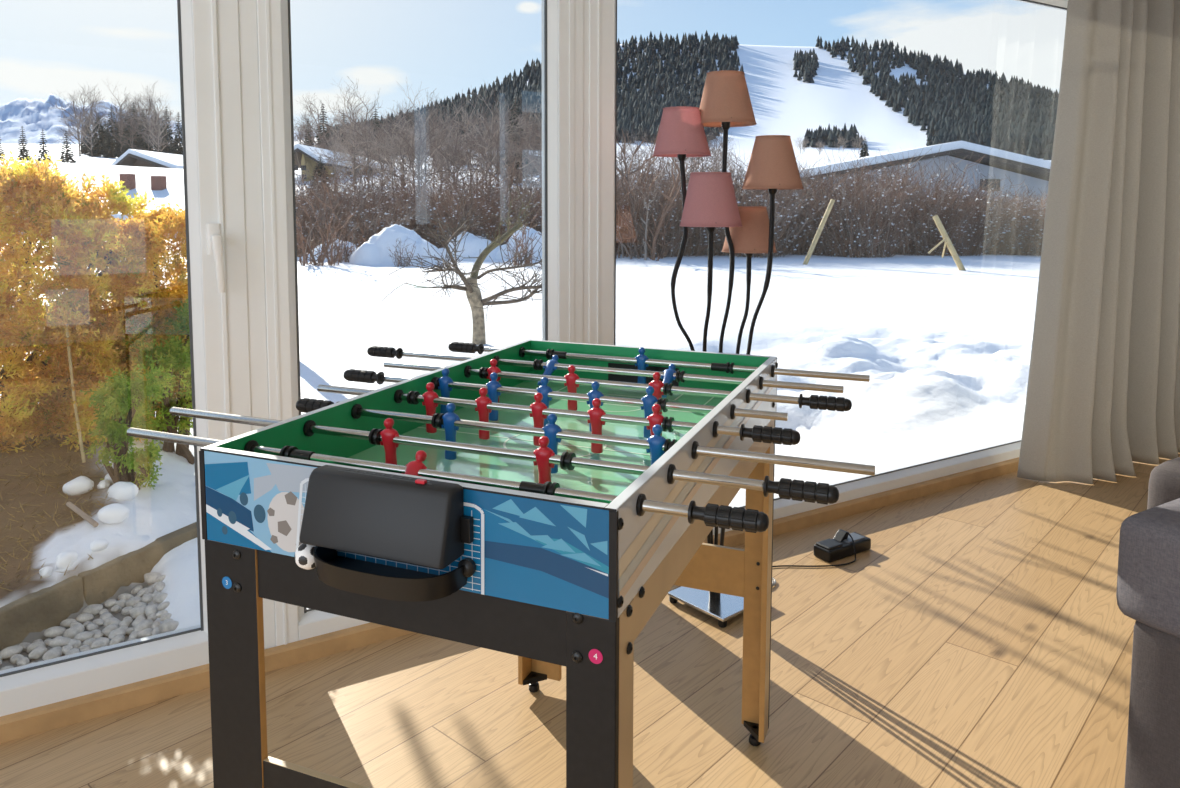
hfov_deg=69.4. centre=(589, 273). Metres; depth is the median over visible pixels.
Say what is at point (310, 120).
bare tree
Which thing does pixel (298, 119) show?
bare tree
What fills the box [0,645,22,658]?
pebble
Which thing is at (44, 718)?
baseboard
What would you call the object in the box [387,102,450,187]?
bare tree
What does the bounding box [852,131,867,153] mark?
bare tree
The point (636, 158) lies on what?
shrub
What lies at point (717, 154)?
bare tree
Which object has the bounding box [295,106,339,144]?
bare tree
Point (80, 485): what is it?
lump
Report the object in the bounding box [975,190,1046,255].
shrub
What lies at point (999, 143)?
fir tree
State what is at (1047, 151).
fir tree
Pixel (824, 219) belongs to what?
wooden stake
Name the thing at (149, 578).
pebble
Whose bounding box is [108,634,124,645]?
pebble
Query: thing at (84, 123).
bare tree
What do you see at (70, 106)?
bare tree
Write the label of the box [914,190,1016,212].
shrub
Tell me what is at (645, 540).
panel
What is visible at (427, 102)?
bare tree
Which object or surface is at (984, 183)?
shrub
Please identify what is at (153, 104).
bare tree
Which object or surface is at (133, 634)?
pebble
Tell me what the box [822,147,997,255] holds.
shrub
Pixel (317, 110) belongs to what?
bare tree
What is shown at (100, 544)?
lump
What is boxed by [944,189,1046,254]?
shrub
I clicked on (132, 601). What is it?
pebble
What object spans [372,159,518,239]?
shrub
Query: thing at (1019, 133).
fir tree
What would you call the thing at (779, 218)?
shrub
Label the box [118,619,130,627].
pebble
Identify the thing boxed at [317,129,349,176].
bare tree
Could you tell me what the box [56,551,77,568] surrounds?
lump
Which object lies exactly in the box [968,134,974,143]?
fir tree
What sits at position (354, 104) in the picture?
bare tree
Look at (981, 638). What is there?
floor
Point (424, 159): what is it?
bare tree
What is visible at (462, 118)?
bare tree
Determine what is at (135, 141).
conifer
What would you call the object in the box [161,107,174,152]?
conifer
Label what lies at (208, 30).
window
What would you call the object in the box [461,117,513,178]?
bare tree
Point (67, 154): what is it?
conifer
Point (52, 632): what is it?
pebble
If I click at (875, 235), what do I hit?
shrub
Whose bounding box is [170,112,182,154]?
conifer
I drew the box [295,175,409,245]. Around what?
shrub
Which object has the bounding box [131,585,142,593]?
pebble
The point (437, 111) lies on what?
bare tree
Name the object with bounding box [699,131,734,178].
bare tree
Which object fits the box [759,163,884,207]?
shrub
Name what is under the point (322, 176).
shrub
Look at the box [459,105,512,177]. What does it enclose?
bare tree
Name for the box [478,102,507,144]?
bare tree
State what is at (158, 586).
pebble
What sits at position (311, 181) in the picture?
shrub
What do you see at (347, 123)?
bare tree
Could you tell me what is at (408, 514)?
hood
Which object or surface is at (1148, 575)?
sofa
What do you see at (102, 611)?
pebble
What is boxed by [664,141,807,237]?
shrub
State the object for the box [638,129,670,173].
bare tree
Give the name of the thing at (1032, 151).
fir tree
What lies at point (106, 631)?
pebble
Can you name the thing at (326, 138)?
bare tree
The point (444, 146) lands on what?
house
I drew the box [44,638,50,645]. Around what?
pebble
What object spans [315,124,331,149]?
bare tree
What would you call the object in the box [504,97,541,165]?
bare tree
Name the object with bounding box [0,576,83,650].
kerb stone
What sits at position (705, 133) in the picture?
bare tree
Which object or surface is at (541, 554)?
print
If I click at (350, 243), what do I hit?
heap
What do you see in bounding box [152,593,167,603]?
pebble
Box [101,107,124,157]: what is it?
conifer
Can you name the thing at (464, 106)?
bare tree
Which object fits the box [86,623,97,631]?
pebble
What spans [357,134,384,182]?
bare tree
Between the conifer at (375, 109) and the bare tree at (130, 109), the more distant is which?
the bare tree at (130, 109)
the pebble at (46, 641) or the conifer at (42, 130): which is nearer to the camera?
the pebble at (46, 641)
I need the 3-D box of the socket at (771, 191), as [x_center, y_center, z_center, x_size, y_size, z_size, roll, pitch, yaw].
[0.512,-0.247,2.393,0.027,0.046,0.026,-3,6,-31]
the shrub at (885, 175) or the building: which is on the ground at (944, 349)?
the shrub at (885, 175)
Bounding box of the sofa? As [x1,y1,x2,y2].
[1116,457,1179,787]
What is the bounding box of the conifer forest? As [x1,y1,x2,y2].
[327,30,1058,147]
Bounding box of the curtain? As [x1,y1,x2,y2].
[1017,0,1179,483]
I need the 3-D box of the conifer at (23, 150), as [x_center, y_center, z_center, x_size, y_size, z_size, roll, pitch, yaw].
[-40.764,-8.599,61.468,1.584,4.157,1.568,-1,5,-9]
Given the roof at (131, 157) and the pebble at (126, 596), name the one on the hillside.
the roof at (131, 157)
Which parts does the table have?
leg, handle, handle, panel, handle, rod, panel, handle, rod, rod, leg, rod, rod, leg, rod, rod, panel, rod, panel, handle, leg, handle, handle, handle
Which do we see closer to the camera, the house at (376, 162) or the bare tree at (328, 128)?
the bare tree at (328, 128)
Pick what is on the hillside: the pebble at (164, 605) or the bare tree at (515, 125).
the bare tree at (515, 125)
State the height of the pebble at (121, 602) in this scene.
0.026 m
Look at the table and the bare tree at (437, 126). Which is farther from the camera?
the bare tree at (437, 126)
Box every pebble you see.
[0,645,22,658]
[0,666,13,670]
[10,654,23,663]
[16,657,29,665]
[18,642,30,651]
[26,641,45,653]
[28,646,46,659]
[42,646,61,659]
[44,626,65,637]
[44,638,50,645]
[48,637,69,647]
[60,619,77,627]
[62,645,72,653]
[63,624,84,638]
[65,648,79,655]
[67,639,82,648]
[70,622,81,627]
[73,631,93,641]
[76,613,93,622]
[79,645,90,650]
[82,604,102,615]
[82,638,95,646]
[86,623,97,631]
[91,637,109,648]
[92,619,103,625]
[93,632,103,638]
[99,609,107,614]
[99,612,113,619]
[102,623,118,636]
[103,617,120,626]
[104,599,115,607]
[108,627,125,640]
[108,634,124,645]
[111,605,121,612]
[114,599,126,607]
[118,593,133,599]
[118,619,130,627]
[121,606,132,614]
[123,616,132,622]
[125,597,141,606]
[126,627,134,634]
[129,605,146,618]
[129,631,138,638]
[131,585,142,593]
[132,614,146,626]
[133,602,147,607]
[134,619,153,630]
[137,588,146,596]
[137,628,152,637]
[141,593,152,602]
[144,572,160,583]
[144,587,154,593]
[144,603,158,615]
[147,613,156,620]
[151,627,160,634]
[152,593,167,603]
[152,621,159,628]
[154,581,164,590]
[155,575,165,581]
[156,610,167,617]
[157,601,169,610]
[159,620,178,632]
[160,613,171,620]
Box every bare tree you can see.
[46,90,105,155]
[54,87,102,149]
[57,83,118,143]
[63,103,106,156]
[67,86,104,139]
[76,104,102,133]
[93,95,155,154]
[95,79,154,139]
[99,101,127,139]
[106,97,150,148]
[113,92,154,135]
[118,98,165,138]
[122,107,154,148]
[124,80,173,139]
[125,94,170,149]
[126,99,180,151]
[130,96,177,127]
[132,108,176,150]
[136,101,178,151]
[140,94,179,136]
[293,107,314,135]
[294,93,346,154]
[294,114,317,143]
[294,119,307,143]
[294,120,316,144]
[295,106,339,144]
[296,115,317,143]
[300,120,332,145]
[307,76,401,189]
[309,96,369,152]
[313,128,361,184]
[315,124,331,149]
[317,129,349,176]
[319,128,345,172]
[319,138,345,181]
[322,83,389,183]
[323,104,378,182]
[330,91,380,153]
[331,115,372,182]
[339,123,373,181]
[344,100,429,198]
[346,128,375,183]
[348,115,399,188]
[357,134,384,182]
[369,98,445,185]
[370,107,413,147]
[370,113,434,185]
[372,107,435,198]
[374,123,405,184]
[376,77,478,187]
[377,90,475,187]
[379,98,437,181]
[382,111,438,173]
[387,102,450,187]
[401,90,483,193]
[405,102,476,193]
[408,111,456,165]
[411,111,462,174]
[414,131,447,183]
[422,113,490,186]
[425,97,479,183]
[429,126,466,174]
[431,106,496,190]
[431,117,486,190]
[444,95,490,166]
[451,80,536,185]
[452,89,540,197]
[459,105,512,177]
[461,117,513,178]
[465,112,502,168]
[467,137,493,191]
[473,92,532,161]
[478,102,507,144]
[480,107,513,149]
[489,112,540,189]
[492,125,525,183]
[495,105,541,184]
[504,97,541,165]
[506,118,541,189]
[510,101,541,185]
[513,100,540,146]
[527,122,541,175]
[616,130,648,186]
[616,131,641,187]
[625,136,651,175]
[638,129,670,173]
[695,133,715,168]
[697,128,734,170]
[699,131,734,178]
[705,128,730,166]
[710,129,744,172]
[793,134,804,152]
[832,134,844,148]
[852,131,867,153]
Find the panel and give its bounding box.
[618,359,776,616]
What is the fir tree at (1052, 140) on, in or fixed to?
on the hillside
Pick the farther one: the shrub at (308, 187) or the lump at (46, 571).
the shrub at (308, 187)
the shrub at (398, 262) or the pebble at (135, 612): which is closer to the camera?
the pebble at (135, 612)
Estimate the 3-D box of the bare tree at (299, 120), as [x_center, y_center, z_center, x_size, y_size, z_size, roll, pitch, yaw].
[-41.733,-19.571,124.696,4.392,6.740,5.468,0,5,1]
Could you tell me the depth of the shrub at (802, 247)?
21.28 m
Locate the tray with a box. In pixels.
[295,543,475,601]
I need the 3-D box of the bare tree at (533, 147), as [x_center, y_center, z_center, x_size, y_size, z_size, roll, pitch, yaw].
[-2.981,-5.833,43.238,2.873,4.276,2.530,4,6,35]
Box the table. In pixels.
[127,339,874,787]
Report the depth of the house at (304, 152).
60.54 m
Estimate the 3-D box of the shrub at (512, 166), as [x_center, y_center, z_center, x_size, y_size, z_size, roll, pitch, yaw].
[-1.021,-2.172,25.945,3.885,2.805,3.970,3,6,35]
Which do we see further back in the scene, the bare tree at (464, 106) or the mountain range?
the mountain range
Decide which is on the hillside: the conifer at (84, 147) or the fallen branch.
the conifer at (84, 147)
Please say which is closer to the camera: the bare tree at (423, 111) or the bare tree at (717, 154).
the bare tree at (717, 154)
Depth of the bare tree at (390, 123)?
52.85 m
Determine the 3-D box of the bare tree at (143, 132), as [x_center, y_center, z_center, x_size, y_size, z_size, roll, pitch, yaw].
[-73.088,-23.152,141.448,7.525,9.275,6.045,0,5,-4]
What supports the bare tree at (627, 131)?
on the hillside
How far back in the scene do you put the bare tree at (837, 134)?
216.04 m
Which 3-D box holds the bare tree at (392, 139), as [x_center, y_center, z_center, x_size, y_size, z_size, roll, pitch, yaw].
[-8.461,-4.846,35.191,3.058,4.648,2.943,-4,6,-38]
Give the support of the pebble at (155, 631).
on the ground at (944, 349)
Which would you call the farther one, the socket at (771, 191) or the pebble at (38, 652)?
the pebble at (38, 652)
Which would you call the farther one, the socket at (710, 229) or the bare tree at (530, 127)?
the bare tree at (530, 127)
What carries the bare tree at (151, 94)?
on the hillside
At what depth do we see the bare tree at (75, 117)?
150.52 m
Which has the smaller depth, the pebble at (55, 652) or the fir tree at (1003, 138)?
the pebble at (55, 652)
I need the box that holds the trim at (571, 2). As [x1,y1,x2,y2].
[266,0,600,644]
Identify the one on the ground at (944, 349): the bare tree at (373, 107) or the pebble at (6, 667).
the pebble at (6, 667)
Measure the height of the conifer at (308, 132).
5.286 m
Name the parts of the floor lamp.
lamp shade, stem, plate, stem, lamp shade, stem, lamp shade, stem, stem, lamp shade, lamp shade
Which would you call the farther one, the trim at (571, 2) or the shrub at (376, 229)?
the shrub at (376, 229)
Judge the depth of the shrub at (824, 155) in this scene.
24.52 m
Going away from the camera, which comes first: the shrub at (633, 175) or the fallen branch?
the fallen branch
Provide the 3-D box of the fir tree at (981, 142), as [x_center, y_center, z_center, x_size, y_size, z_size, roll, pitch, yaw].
[68.733,-22.229,149.447,2.212,4.081,2.052,4,6,37]
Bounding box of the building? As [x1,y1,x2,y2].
[0,160,301,224]
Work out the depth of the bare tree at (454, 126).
33.53 m
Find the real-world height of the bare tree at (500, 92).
7.661 m
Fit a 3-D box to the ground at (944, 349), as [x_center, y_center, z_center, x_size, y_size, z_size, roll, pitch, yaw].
[1.907,-0.392,18.934,28.800,0.502,25.710,-3,6,-31]
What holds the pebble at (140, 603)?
on the ground at (944, 349)
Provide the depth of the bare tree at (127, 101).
190.37 m
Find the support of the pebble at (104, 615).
on the ground at (944, 349)
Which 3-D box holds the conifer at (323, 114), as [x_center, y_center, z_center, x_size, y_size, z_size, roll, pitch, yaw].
[-27.816,-14.368,89.108,2.836,6.957,2.933,-3,6,-31]
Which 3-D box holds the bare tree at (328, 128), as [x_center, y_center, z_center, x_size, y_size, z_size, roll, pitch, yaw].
[-20.616,-9.474,67.059,3.020,4.209,3.017,-3,6,-35]
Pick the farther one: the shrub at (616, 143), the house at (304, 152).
the house at (304, 152)
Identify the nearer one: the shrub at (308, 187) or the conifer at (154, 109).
the shrub at (308, 187)
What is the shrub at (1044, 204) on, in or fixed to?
on the ground at (944, 349)
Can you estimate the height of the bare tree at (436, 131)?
3.526 m
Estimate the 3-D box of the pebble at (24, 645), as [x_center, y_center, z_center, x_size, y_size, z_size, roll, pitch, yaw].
[-1.661,1.097,2.510,0.034,0.027,0.036,0,5,1]
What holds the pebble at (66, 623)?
on the ground at (944, 349)
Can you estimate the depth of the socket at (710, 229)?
2.37 m
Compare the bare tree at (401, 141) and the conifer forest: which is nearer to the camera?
the bare tree at (401, 141)
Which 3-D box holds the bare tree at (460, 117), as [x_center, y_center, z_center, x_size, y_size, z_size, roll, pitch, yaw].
[-6.015,-5.183,38.777,2.540,4.295,2.885,-2,5,-23]
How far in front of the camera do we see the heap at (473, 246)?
19.28 m
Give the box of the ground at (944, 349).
[0,238,1040,669]
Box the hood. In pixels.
[299,465,463,568]
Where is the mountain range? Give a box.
[0,94,315,143]
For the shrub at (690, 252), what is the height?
2.539 m
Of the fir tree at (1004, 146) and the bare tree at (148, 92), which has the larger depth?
the bare tree at (148, 92)
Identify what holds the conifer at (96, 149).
on the hillside
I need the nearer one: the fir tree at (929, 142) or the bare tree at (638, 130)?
the bare tree at (638, 130)
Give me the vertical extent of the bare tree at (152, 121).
11.479 m
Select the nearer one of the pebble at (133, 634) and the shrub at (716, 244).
the pebble at (133, 634)
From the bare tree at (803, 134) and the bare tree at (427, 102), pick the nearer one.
the bare tree at (427, 102)
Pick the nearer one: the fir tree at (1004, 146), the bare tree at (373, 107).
the bare tree at (373, 107)
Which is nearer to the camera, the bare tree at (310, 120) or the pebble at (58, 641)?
the pebble at (58, 641)
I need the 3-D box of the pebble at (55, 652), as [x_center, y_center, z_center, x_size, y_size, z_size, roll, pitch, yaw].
[-1.538,1.091,2.443,0.052,0.033,0.049,-4,6,-42]
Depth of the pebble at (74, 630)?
2.56 m
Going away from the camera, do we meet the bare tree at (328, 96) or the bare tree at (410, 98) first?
the bare tree at (410, 98)
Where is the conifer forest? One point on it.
(1014, 107)
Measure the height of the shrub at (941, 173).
3.145 m
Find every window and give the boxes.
[0,0,251,716]
[238,0,588,648]
[588,0,1067,534]
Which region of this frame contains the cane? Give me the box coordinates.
[65,324,85,462]
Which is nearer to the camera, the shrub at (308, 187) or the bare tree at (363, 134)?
the shrub at (308, 187)
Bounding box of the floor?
[0,453,1179,787]
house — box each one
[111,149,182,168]
[294,144,356,180]
[336,152,388,174]
[431,146,476,164]
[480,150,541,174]
[744,140,1050,203]
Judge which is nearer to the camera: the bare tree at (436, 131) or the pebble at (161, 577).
the pebble at (161, 577)
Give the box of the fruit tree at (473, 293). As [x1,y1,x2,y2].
[381,183,541,344]
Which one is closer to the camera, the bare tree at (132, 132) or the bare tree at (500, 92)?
the bare tree at (500, 92)
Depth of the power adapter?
2.90 m
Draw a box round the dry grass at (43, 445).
[0,423,116,590]
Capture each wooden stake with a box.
[803,199,834,264]
[928,215,965,270]
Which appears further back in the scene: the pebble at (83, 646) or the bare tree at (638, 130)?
the bare tree at (638, 130)
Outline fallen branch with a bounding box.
[66,501,97,526]
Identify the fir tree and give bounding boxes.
[926,134,932,145]
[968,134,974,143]
[978,136,983,145]
[984,135,991,147]
[991,133,997,148]
[997,136,1000,148]
[1000,135,1009,151]
[1000,140,1007,150]
[1008,140,1014,152]
[1013,133,1021,153]
[1014,137,1023,154]
[1021,136,1027,155]
[1026,134,1038,157]
[1036,141,1043,158]
[1040,134,1050,157]
[1043,144,1050,159]
[1050,136,1053,157]
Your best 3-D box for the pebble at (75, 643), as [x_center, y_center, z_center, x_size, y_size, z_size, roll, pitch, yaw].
[-1.517,1.089,2.506,0.044,0.028,0.036,3,6,29]
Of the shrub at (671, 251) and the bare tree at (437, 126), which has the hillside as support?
the bare tree at (437, 126)
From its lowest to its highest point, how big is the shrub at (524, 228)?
1.300 m
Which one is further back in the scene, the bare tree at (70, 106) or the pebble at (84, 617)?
the bare tree at (70, 106)
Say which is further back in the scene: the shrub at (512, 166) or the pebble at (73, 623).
the shrub at (512, 166)
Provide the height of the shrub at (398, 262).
0.701 m
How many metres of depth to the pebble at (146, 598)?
2.76 m
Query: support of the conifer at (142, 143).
on the hillside
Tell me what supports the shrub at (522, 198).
on the ground at (944, 349)
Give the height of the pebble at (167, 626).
0.035 m
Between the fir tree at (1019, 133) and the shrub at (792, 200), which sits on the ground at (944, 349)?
the shrub at (792, 200)
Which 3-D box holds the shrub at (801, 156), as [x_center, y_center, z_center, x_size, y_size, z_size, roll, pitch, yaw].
[5.543,-2.362,26.456,3.757,3.147,3.779,-3,6,-37]
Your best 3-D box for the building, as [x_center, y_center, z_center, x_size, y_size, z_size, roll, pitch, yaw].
[-17.757,-2.051,29.938,12.654,4.379,8.000,0,5,0]
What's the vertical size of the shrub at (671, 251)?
2.593 m
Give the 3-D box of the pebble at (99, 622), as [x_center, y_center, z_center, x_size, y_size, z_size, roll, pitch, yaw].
[-1.526,1.083,2.647,0.037,0.021,0.028,2,5,19]
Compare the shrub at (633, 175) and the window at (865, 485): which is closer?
the window at (865, 485)
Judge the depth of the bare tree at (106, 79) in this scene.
179.93 m
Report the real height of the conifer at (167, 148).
8.313 m
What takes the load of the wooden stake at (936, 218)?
on the ground at (944, 349)
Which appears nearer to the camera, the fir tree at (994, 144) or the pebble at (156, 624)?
the pebble at (156, 624)
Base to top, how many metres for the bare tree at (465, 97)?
5.590 m
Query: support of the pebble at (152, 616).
on the ground at (944, 349)
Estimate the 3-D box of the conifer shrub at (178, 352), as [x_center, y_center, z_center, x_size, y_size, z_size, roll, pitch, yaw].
[-1.843,0.460,3.839,0.528,0.808,0.579,-3,6,-36]
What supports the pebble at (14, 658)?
on the ground at (944, 349)
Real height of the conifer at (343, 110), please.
6.438 m
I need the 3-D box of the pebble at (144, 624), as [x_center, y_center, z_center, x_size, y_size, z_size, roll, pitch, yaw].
[-1.356,1.075,2.595,0.045,0.034,0.059,2,5,16]
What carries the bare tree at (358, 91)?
on the hillside
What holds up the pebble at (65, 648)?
on the ground at (944, 349)
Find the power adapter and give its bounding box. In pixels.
[772,529,870,566]
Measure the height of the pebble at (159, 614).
0.027 m
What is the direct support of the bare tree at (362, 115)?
on the hillside
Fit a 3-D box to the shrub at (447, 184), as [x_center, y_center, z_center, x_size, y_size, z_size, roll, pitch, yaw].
[-3.638,-1.637,21.823,3.282,2.400,3.353,3,5,26]
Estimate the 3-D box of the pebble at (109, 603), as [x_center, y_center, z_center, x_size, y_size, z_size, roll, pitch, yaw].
[-1.545,1.062,2.746,0.038,0.023,0.030,-3,6,-30]
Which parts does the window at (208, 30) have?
handle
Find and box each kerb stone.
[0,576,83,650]
[78,522,196,604]
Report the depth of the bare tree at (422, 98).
39.85 m
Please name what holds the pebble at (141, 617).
on the ground at (944, 349)
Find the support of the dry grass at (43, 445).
on the ground at (944, 349)
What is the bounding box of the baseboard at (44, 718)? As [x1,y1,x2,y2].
[0,457,1018,742]
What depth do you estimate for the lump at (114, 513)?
2.95 m
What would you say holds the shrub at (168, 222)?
on the ground at (944, 349)
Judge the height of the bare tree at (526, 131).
4.252 m
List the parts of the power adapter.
contact plate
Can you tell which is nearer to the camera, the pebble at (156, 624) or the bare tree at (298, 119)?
the pebble at (156, 624)
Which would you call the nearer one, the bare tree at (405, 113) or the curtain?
the curtain
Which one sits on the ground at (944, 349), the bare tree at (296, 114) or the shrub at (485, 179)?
the shrub at (485, 179)
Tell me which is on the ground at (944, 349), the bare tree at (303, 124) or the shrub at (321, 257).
the shrub at (321, 257)
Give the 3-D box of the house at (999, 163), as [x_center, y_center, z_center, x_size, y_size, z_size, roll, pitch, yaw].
[14.614,-2.376,40.435,13.084,7.098,10.600,0,5,0]
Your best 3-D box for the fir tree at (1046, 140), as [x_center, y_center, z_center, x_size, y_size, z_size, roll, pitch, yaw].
[84.839,-23.837,159.103,2.303,4.579,2.482,-1,5,-18]
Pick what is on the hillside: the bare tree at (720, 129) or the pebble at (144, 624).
the bare tree at (720, 129)
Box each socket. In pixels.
[677,154,685,160]
[706,227,714,231]
[721,122,729,129]
[768,189,776,193]
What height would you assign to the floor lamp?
1.574 m
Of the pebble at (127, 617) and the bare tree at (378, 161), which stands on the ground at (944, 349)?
the pebble at (127, 617)
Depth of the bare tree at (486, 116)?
34.89 m
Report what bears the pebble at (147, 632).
on the ground at (944, 349)
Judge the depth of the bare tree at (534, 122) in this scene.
49.07 m
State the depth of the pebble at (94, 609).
2.69 m
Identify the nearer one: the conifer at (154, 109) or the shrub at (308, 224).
the shrub at (308, 224)
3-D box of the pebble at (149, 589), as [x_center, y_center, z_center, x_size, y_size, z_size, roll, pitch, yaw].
[-1.452,1.047,2.812,0.036,0.026,0.040,3,6,34]
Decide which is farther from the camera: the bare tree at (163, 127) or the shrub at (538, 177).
the bare tree at (163, 127)
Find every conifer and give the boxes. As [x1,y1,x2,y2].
[0,137,4,158]
[16,127,30,160]
[36,129,51,160]
[58,131,77,162]
[78,119,91,153]
[85,112,106,156]
[98,118,114,148]
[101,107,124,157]
[121,118,133,151]
[122,102,141,152]
[134,110,154,150]
[150,109,159,150]
[153,117,173,153]
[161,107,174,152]
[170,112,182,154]
[303,119,314,146]
[309,156,330,193]
[314,104,332,149]
[337,110,348,151]
[368,108,387,163]
[498,97,534,183]
[859,138,868,157]
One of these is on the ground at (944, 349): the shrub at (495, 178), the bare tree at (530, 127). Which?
the shrub at (495, 178)
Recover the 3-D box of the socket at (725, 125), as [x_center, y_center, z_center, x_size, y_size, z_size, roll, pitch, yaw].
[0.392,-0.439,2.457,0.027,0.046,0.026,-3,6,-31]
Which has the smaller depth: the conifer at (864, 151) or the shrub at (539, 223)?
the shrub at (539, 223)
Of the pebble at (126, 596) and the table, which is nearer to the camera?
the table
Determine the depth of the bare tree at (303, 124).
134.24 m
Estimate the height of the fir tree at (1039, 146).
3.484 m
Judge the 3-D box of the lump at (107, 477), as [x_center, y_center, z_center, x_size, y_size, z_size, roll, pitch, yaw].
[-1.854,0.799,3.329,0.076,0.058,0.060,-5,7,-44]
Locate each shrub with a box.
[0,150,174,452]
[80,355,176,489]
[99,202,191,431]
[119,287,193,464]
[295,152,393,214]
[295,156,348,219]
[295,164,400,246]
[295,174,356,255]
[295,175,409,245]
[296,158,435,220]
[296,177,359,265]
[306,179,441,246]
[317,175,476,240]
[317,210,368,262]
[331,158,459,208]
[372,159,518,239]
[374,163,517,247]
[386,239,415,266]
[389,160,537,229]
[396,179,537,248]
[423,149,541,215]
[441,175,541,245]
[476,172,541,243]
[499,166,541,207]
[501,177,635,229]
[501,208,541,265]
[616,125,688,260]
[616,127,716,207]
[616,143,661,207]
[616,154,700,257]
[616,158,688,254]
[616,159,761,256]
[616,175,659,253]
[618,139,739,219]
[646,148,780,255]
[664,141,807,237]
[715,163,829,257]
[719,163,847,253]
[729,156,805,194]
[731,155,846,230]
[744,171,893,254]
[755,160,916,255]
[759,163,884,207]
[795,159,941,257]
[803,146,958,240]
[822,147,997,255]
[843,147,997,230]
[879,173,1030,255]
[905,166,1041,254]
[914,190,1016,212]
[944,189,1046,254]
[965,183,1048,226]
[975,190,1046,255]
[984,190,1045,223]
[1010,204,1044,252]
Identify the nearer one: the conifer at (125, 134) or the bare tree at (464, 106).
the bare tree at (464, 106)
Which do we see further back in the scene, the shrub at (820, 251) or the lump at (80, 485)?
the shrub at (820, 251)
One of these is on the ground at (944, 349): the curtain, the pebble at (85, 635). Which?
the pebble at (85, 635)
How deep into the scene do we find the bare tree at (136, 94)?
173.25 m
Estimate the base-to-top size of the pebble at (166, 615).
0.021 m
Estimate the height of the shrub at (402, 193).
2.146 m
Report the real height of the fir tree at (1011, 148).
3.700 m
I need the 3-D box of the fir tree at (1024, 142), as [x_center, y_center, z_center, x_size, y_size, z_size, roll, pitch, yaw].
[77.949,-22.773,153.426,2.909,4.243,2.397,4,6,41]
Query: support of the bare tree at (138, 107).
on the hillside
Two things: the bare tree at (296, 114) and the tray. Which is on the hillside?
the bare tree at (296, 114)
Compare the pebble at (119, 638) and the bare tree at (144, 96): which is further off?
the bare tree at (144, 96)
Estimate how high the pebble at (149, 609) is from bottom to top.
0.035 m
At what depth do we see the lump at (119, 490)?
3.16 m
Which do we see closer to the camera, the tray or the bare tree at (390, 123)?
the tray
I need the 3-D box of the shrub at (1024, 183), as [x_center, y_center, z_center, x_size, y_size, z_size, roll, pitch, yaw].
[12.552,-1.743,25.105,4.435,2.119,4.340,3,5,28]
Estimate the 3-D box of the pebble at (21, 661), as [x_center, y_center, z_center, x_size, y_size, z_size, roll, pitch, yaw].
[-1.611,1.102,2.423,0.033,0.024,0.033,1,5,10]
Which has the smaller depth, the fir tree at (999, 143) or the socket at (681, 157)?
the socket at (681, 157)
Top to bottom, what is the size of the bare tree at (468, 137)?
3.558 m
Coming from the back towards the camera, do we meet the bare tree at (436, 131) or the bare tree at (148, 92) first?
the bare tree at (148, 92)
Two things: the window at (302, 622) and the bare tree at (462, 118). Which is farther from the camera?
the bare tree at (462, 118)
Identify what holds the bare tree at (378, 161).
on the hillside
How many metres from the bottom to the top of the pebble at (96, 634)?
0.021 m
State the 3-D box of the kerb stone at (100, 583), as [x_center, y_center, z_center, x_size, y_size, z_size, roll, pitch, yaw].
[-1.422,1.035,3.192,0.055,0.242,1.034,2,5,23]
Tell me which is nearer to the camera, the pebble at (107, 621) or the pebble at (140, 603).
the pebble at (107, 621)
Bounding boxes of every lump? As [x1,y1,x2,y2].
[39,566,52,577]
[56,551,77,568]
[62,476,93,495]
[90,539,108,551]
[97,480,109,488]
[98,503,129,523]
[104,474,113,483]
[107,482,138,499]
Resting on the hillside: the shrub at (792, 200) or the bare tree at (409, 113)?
the bare tree at (409, 113)
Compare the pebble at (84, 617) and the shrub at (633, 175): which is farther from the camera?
the shrub at (633, 175)
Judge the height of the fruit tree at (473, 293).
1.530 m
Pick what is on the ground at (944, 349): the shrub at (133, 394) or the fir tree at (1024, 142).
the shrub at (133, 394)
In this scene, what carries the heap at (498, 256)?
on the ground at (944, 349)
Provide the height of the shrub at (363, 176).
2.652 m
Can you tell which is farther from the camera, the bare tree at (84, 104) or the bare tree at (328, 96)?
the bare tree at (84, 104)
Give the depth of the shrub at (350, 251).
18.48 m
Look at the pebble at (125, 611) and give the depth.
2.70 m
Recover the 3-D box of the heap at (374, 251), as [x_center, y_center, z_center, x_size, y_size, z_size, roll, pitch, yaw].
[-4.139,-0.616,18.213,2.200,0.913,1.540,0,5,0]
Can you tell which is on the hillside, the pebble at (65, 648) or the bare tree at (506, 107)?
the bare tree at (506, 107)
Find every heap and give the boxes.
[298,239,357,261]
[349,224,442,264]
[439,231,499,259]
[494,227,541,260]
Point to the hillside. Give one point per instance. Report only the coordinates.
(782, 104)
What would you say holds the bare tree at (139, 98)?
on the hillside
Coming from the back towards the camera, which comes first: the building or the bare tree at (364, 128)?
the bare tree at (364, 128)
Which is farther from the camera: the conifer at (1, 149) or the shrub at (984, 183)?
the conifer at (1, 149)
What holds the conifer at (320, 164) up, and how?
on the hillside
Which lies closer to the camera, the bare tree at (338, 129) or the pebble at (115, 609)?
the pebble at (115, 609)
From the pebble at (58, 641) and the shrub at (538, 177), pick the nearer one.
the pebble at (58, 641)
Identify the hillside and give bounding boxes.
[0,42,1050,250]
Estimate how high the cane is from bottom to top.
0.587 m
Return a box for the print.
[204,451,608,618]
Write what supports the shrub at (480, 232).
on the ground at (944, 349)
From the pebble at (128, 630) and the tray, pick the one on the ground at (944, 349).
the pebble at (128, 630)
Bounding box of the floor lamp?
[652,70,803,627]
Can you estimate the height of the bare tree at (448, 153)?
5.308 m
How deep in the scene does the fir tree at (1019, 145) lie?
152.19 m
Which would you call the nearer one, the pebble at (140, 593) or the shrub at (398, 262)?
the pebble at (140, 593)
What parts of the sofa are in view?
armrest, backrest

